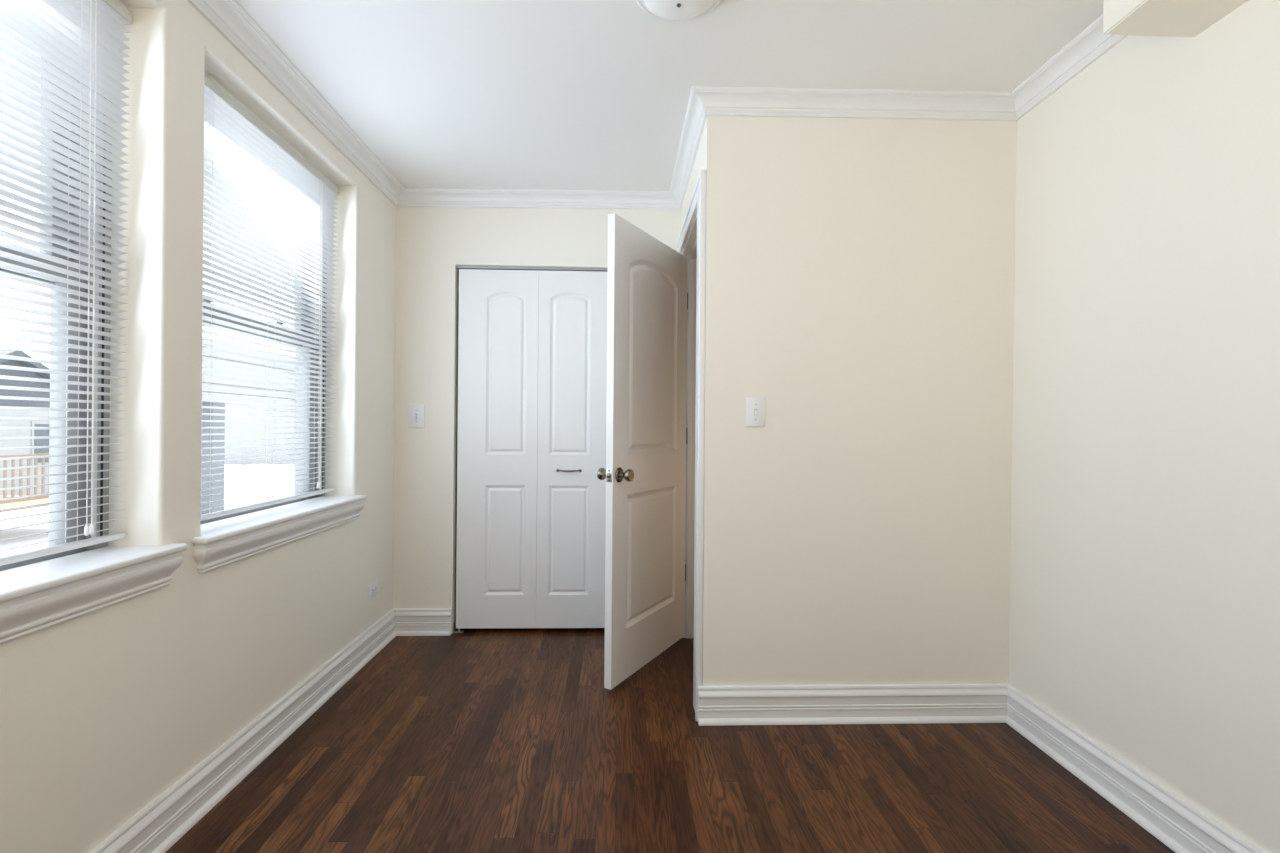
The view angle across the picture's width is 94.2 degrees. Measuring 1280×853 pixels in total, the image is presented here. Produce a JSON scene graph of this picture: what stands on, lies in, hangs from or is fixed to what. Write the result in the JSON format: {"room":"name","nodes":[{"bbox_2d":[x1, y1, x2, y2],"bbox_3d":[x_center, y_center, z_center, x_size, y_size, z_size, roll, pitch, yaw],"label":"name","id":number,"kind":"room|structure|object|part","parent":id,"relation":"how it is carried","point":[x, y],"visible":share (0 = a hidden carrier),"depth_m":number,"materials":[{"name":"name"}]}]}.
{"room":"empty bedroom","nodes":[
{"label":"empty bedroom","id":0,"kind":"room"},
{"bbox_2d":[0,0,395,852],"bbox_3d":[-1.409,-0.104,0.928,0.270,2.500,4.954,0,0,-2],"label":"wall","id":1,"kind":"structure","parent":0,"point":[103,711],"depth_m":1.68,"materials":[{"name":"white paint"}]},
{"bbox_2d":[0,57,186,643],"bbox_3d":[-1.385,-0.356,1.102,0.303,1.580,1.108,0,0,-2],"label":"window","id":2,"kind":"structure","parent":1,"relation":"in","point":[40,593],"depth_m":1.51,"materials":[{"name":"grey"}]},
{"bbox_3d":[-1.495,-0.738,1.099,0.034,0.750,0.944,0,0,-2],"label":"sash","id":3,"kind":"part","parent":2,"relation":"part of","materials":[{"name":"grey"}]},
{"bbox_3d":[-1.458,-0.042,1.099,0.034,0.750,0.944,0,0,-2],"label":"sash","id":4,"kind":"part","parent":2,"relation":"part of","materials":[{"name":"grey"}]},
{"bbox_2d":[0,0,131,565],"bbox_3d":[-1.370,-0.411,1.103,0.042,1.422,1.008,0,0,-2],"label":"window blind","id":5,"kind":"object","parent":2,"relation":"attached to","point":[84,39],"visible":1,"depth_m":1.43,"materials":[{"name":"white plastic"}]},
{"bbox_3d":[-1.380,0.292,1.102,0.026,0.015,1.008,0,0,-2],"label":"rail","id":6,"kind":"part","parent":5,"relation":"part of","materials":[{"name":"white plastic"}]},
{"bbox_3d":[-1.387,-0.404,1.458,0.029,1.376,0.001,0,0,-2],"label":"ladder cord","id":7,"kind":"part","parent":5,"relation":"part of","materials":[{"name":"white fabric"}]},
{"bbox_3d":[-1.367,-0.410,1.477,0.011,1.360,0.011,0,0,-2],"label":"pull cord","id":8,"kind":"part","parent":5,"relation":"part of","materials":[{"name":"white fabric"}]},
{"bbox_3d":[-1.368,-0.410,1.491,0.011,1.360,0.011,0,0,-2],"label":"pull cord","id":9,"kind":"part","parent":5,"relation":"part of","materials":[{"name":"white fabric"}]},
{"bbox_3d":[-1.369,-1.105,1.103,0.033,0.034,1.008,0,0,-2],"label":"head rail","id":10,"kind":"part","parent":5,"relation":"part of","materials":[{"name":"white plastic"}]},
{"bbox_3d":[-1.475,-0.397,1.099,0.122,1.500,1.040,0,0,-2],"label":"frame","id":11,"kind":"part","parent":2,"relation":"part of","materials":[{"name":"grey"}]},
{"bbox_3d":[-1.331,0.334,1.104,0.182,0.020,1.108,0,0,-2],"label":"sill","id":12,"kind":"part","parent":2,"relation":"part of","materials":[{"name":"white paint"}]},
{"bbox_2d":[89,609,395,852],"bbox_3d":[-1.266,1.075,0.873,0.030,0.142,4.834,0,0,-2],"label":"baseboard","id":13,"kind":"structure","parent":1,"relation":"attached to","point":[157,827],"depth_m":1.92,"materials":[{"name":"white paint"}]},
{"bbox_2d":[192,224,366,572],"bbox_3d":[-1.427,-0.355,2.286,0.303,1.580,1.111,0,0,-2],"label":"window","id":14,"kind":"structure","parent":1,"relation":"in","point":[227,539],"depth_m":2.36,"materials":[{"name":"grey"}]},
{"bbox_3d":[-1.536,-0.737,2.282,0.034,0.750,0.947,0,0,-2],"label":"sash","id":15,"kind":"part","parent":14,"relation":"part of","materials":[{"name":"grey"}]},
{"bbox_3d":[-1.500,-0.041,2.283,0.034,0.750,0.947,0,0,-2],"label":"sash","id":16,"kind":"part","parent":14,"relation":"part of","materials":[{"name":"grey"}]},
{"bbox_2d":[201,73,338,520],"bbox_3d":[-1.411,-0.410,2.287,0.042,1.422,1.011,0,0,-2],"label":"window blind","id":17,"kind":"object","parent":14,"relation":"attached to","point":[237,144],"visible":0.76,"depth_m":2.23,"materials":[{"name":"white plastic"}]},
{"bbox_3d":[-1.403,-0.403,1.930,0.029,1.376,0.001,0,0,-2],"label":"ladder cord","id":18,"kind":"part","parent":17,"relation":"part of","materials":[{"name":"white fabric"}]},
{"bbox_3d":[-1.422,0.293,2.286,0.026,0.015,1.011,0,0,-2],"label":"rail","id":19,"kind":"part","parent":17,"relation":"part of","materials":[{"name":"white plastic"}]},
{"bbox_3d":[-1.416,-0.403,2.286,0.029,1.376,0.001,0,0,-2],"label":"ladder cord","id":20,"kind":"part","parent":17,"relation":"part of","materials":[{"name":"white fabric"}]},
{"bbox_3d":[-1.411,-1.104,2.287,0.033,0.034,1.011,0,0,-2],"label":"head rail","id":21,"kind":"part","parent":17,"relation":"part of","materials":[{"name":"white plastic"}]},
{"bbox_3d":[-1.429,-0.403,2.643,0.029,1.376,0.001,0,0,-2],"label":"ladder cord","id":22,"kind":"part","parent":17,"relation":"part of","materials":[{"name":"white fabric"}]},
{"bbox_3d":[-1.407,-0.409,2.612,0.011,1.360,0.011,0,0,-2],"label":"pull cord","id":23,"kind":"part","parent":17,"relation":"part of","materials":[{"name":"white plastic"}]},
{"bbox_3d":[-1.408,-0.409,2.626,0.011,1.360,0.011,0,0,-2],"label":"pull cord","id":24,"kind":"part","parent":17,"relation":"part of","materials":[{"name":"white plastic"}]},
{"bbox_3d":[-1.372,0.335,2.287,0.182,0.020,1.111,0,0,-2],"label":"sill","id":25,"kind":"part","parent":14,"relation":"part of","materials":[{"name":"white paint"}]},
{"bbox_3d":[-1.517,-0.396,2.283,0.122,1.500,1.043,0,0,-2],"label":"frame","id":26,"kind":"part","parent":14,"relation":"part of","materials":[{"name":"grey"}]},
{"bbox_2d":[187,0,404,206],"bbox_3d":[-1.228,-1.260,0.875,0.070,0.088,4.834,0,0,-2],"label":"crown molding","id":27,"kind":"structure","parent":1,"relation":"attached to","point":[228,17],"depth_m":2.18,"materials":[{"name":"white paint"}]},
{"bbox_2d":[368,580,377,599],"bbox_3d":[-1.351,0.828,3.014,0.008,0.073,0.118,0,0,-2],"label":"wall outlet","id":28,"kind":"object","parent":1,"relation":"attached to","point":[372,588],"visible":1,"depth_m":3.00,"materials":[{"name":"white plastic"}]},
{"bbox_2d":[393,207,680,632],"bbox_3d":[-0.571,-0.095,3.377,1.578,2.500,0.120,0,0,-2],"label":"wall","id":29,"kind":"structure","parent":0,"point":[431,242],"depth_m":3.30,"materials":[{"name":"white paint"}]},
{"bbox_2d":[408,404,424,427],"bbox_3d":[-1.236,-0.058,3.283,0.091,0.133,0.020,0,0,-2],"label":"light switch","id":30,"kind":"object","parent":29,"relation":"attached to","point":[416,412],"visible":1,"depth_m":3.29,"materials":[{"name":"white plastic"}]},
{"bbox_2d":[393,608,451,635],"bbox_3d":[-1.205,1.078,3.278,0.322,0.142,0.030,0,0,-2],"label":"baseboard","id":31,"kind":"structure","parent":29,"relation":"attached to","point":[408,621],"depth_m":3.28,"materials":[{"name":"white paint"}]},
{"bbox_2d":[453,266,607,632],"bbox_3d":[-0.568,0.130,3.338,0.936,2.049,0.063,0,0,-2],"label":"door","id":32,"kind":"structure","parent":29,"relation":"in","point":[532,341],"depth_m":3.34,"materials":[{"name":"white paint"}]},
{"bbox_3d":[-0.398,0.247,3.328,0.143,0.017,0.029,0,0,-2],"label":"pull handle","id":33,"kind":"part","parent":32,"relation":"part of","materials":[{"name":"silver metal"}]},
{"bbox_2d":[397,188,679,209],"bbox_3d":[-0.558,-1.261,3.283,1.578,0.105,0.070,0,0,-2],"label":"crown molding","id":34,"kind":"structure","parent":29,"relation":"attached to","point":[410,197],"depth_m":3.29,"materials":[{"name":"white paint"}]},
{"bbox_2d":[236,0,1102,190],"bbox_3d":[0.063,-1.346,1.494,3.291,0.135,6.220,0,0,-2],"label":"ceiling","id":35,"kind":"structure","parent":0,"point":[454,94],"depth_m":2.11,"materials":[{"name":"white paint"}]},
{"bbox_2d":[636,0,720,20],"bbox_3d":[0.114,-1.262,1.741,0.270,0.068,0.270,0,0,-2],"label":"ceiling light","id":36,"kind":"object","parent":35,"relation":"attached to","point":[668,10],"visible":1,"depth_m":1.77,"materials":[{"name":"white glass"}]},
{"bbox_2d":[165,628,1174,852],"bbox_3d":[0.042,1.218,1.492,3.291,0.120,6.220,0,0,-2],"label":"floor","id":37,"kind":"structure","parent":0,"point":[474,740],"depth_m":1.97,"materials":[{"name":"brown wood"}]},
{"bbox_2d":[681,133,702,228],"bbox_3d":[0.294,-0.089,2.962,0.120,2.500,1.008,0,0,-2],"label":"wall","id":38,"kind":"structure","parent":0,"point":[698,163],"depth_m":2.77,"materials":[{"name":"white paint"}]},
{"bbox_2d":[597,213,687,689],"bbox_3d":[0.054,0.109,2.921,0.165,2.060,0.802,0,0,29],"label":"door","id":39,"kind":"structure","parent":38,"relation":"in","point":[644,474],"depth_m":2.82,"materials":[{"name":"white paint"}]},
{"bbox_3d":[-0.152,0.212,2.650,0.065,0.066,0.066,0,0,29],"label":"knob","id":40,"kind":"part","parent":39,"relation":"part of","materials":[{"name":"silver metal"}]},
{"bbox_3d":[-0.133,0.212,2.579,0.026,0.058,0.002,0,0,29],"label":"latch plate","id":41,"kind":"part","parent":39,"relation":"part of","materials":[{"name":"silver metal"}]},
{"bbox_3d":[-0.064,0.213,2.602,0.065,0.066,0.066,0,0,29],"label":"knob","id":42,"kind":"part","parent":39,"relation":"part of","materials":[{"name":"silver metal"}]},
{"bbox_2d":[670,88,706,209],"bbox_3d":[0.214,-1.264,2.805,0.070,0.088,1.078,0,0,-2],"label":"crown molding","id":43,"kind":"structure","parent":38,"relation":"attached to","point":[695,118],"depth_m":2.67,"materials":[{"name":"white paint"}]},
{"bbox_2d":[676,170,706,720],"bbox_3d":[0.283,0.075,2.842,0.147,2.171,1.004,0,0,-2],"label":"door frame","id":44,"kind":"structure","parent":38,"relation":"attached to","point":[697,205],"depth_m":2.45,"materials":[{"name":"white paint"}]},
{"bbox_2d":[702,116,1016,685],"bbox_3d":[0.915,-0.084,2.420,1.323,2.500,0.120,0,0,-2],"label":"wall","id":45,"kind":"structure","parent":0,"point":[860,273],"depth_m":2.36,"materials":[{"name":"white paint"}]},
{"bbox_2d":[746,397,764,426],"bbox_3d":[0.454,-0.057,2.333,0.073,0.117,0.020,0,0,-2],"label":"light switch","id":46,"kind":"object","parent":45,"relation":"attached to","point":[755,406],"visible":1,"depth_m":2.34,"materials":[{"name":"white plastic"}]},
{"bbox_2d":[698,684,1007,725],"bbox_3d":[0.850,1.093,2.342,1.246,0.142,0.030,0,0,-2],"label":"baseboard","id":47,"kind":"structure","parent":45,"relation":"attached to","point":[880,703],"depth_m":2.34,"materials":[{"name":"white paint"}]},
{"bbox_2d":[692,86,1016,120],"bbox_3d":[0.853,-1.265,2.323,1.314,0.101,0.070,0,0,-2],"label":"crown molding","id":48,"kind":"structure","parent":45,"relation":"attached to","point":[716,101],"depth_m":2.33,"materials":[{"name":"white paint"}]},
{"bbox_2d":[1009,0,1279,852],"bbox_3d":[1.618,-0.081,0.470,0.139,2.500,3.826,0,0,-2],"label":"wall","id":49,"kind":"structure","parent":0,"point":[1145,556],"depth_m":1.74,"materials":[{"name":"white paint"}]},
{"bbox_2d":[1012,14,1127,120],"bbox_3d":[1.487,-1.267,2.014,0.070,0.088,0.732,0,0,-2],"label":"crown molding","id":50,"kind":"structure","parent":49,"relation":"attached to","point":[1091,43],"depth_m":2.08,"materials":[{"name":"white paint"}]},
{"bbox_2d":[1006,684,1264,852],"bbox_3d":[1.525,1.097,0.466,0.030,0.142,3.826,0,0,-2],"label":"baseboard","id":51,"kind":"structure","parent":49,"relation":"attached to","point":[1177,823],"depth_m":1.81,"materials":[{"name":"white paint"}]},
{"bbox_2d":[1103,0,1247,36],"bbox_3d":[1.470,-1.215,0.100,0.275,0.274,3.094,0,0,-2],"label":"beam","id":52,"kind":"structure","parent":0,"point":[1169,18],"depth_m":1.57,"materials":[{"name":"white paint"}]},
{"label":"outside","id":53,"kind":"structure","parent":0,"visible":0},
{"bbox_2d":[0,464,293,556],"bbox_3d":[-31.499,2.322,18.902,58.409,0.200,100.000,0,0,-2],"label":"ground","id":54,"kind":"structure","parent":53,"point":[24,521],"depth_m":19.32,"materials":[{"name":"white snow"}]},
{"bbox_2d":[0,453,48,511],"bbox_3d":[-13.952,1.431,12.261,3.000,1.850,3.490,0,0,-2],"label":"railing","id":55,"kind":"object","parent":54,"relation":"on","point":[19,502],"visible":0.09,"depth_m":12.19,"materials":[{"name":"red wood"}]},
{"bbox_2d":[0,349,49,494],"bbox_3d":[-22.627,-0.009,17.415,8.600,4.600,6.400,0,0,-2],"label":"neighbor house","id":56,"kind":"structure","parent":54,"relation":"on","point":[5,382],"depth_m":17.97,"materials":[{"name":"grey"}]},
{"bbox_3d":[-18.641,0.524,18.756,0.020,1.200,0.900,0,0,-2],"label":"house pane","id":57,"kind":"part","parent":56,"relation":"part of","materials":[{"name":"grey glass"}]},
{"bbox_2d":[201,340,294,514],"bbox_3d":[-10.481,0.243,17.842,1.950,4.292,11.600,0,0,-2],"label":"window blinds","id":58,"kind":"object","parent":54,"relation":"on","point":[211,397],"visible":0.05,"depth_m":13.62,"materials":[{"name":"white plastic"}]},
{"bbox_3d":[-9.788,0.781,13.514,0.440,2.718,0.400,0,0,-2],"label":"post","id":59,"kind":"part","parent":58,"relation":"part of","materials":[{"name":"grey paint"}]},
{"bbox_2d":[225,405,294,464],"bbox_3d":[-25.461,-0.209,41.130,8.800,5.000,10.600,0,0,-2],"label":"neighbor house","id":60,"kind":"structure","parent":54,"relation":"on","point":[227,411],"depth_m":36.21,"materials":[{"name":"white"}]}
]}

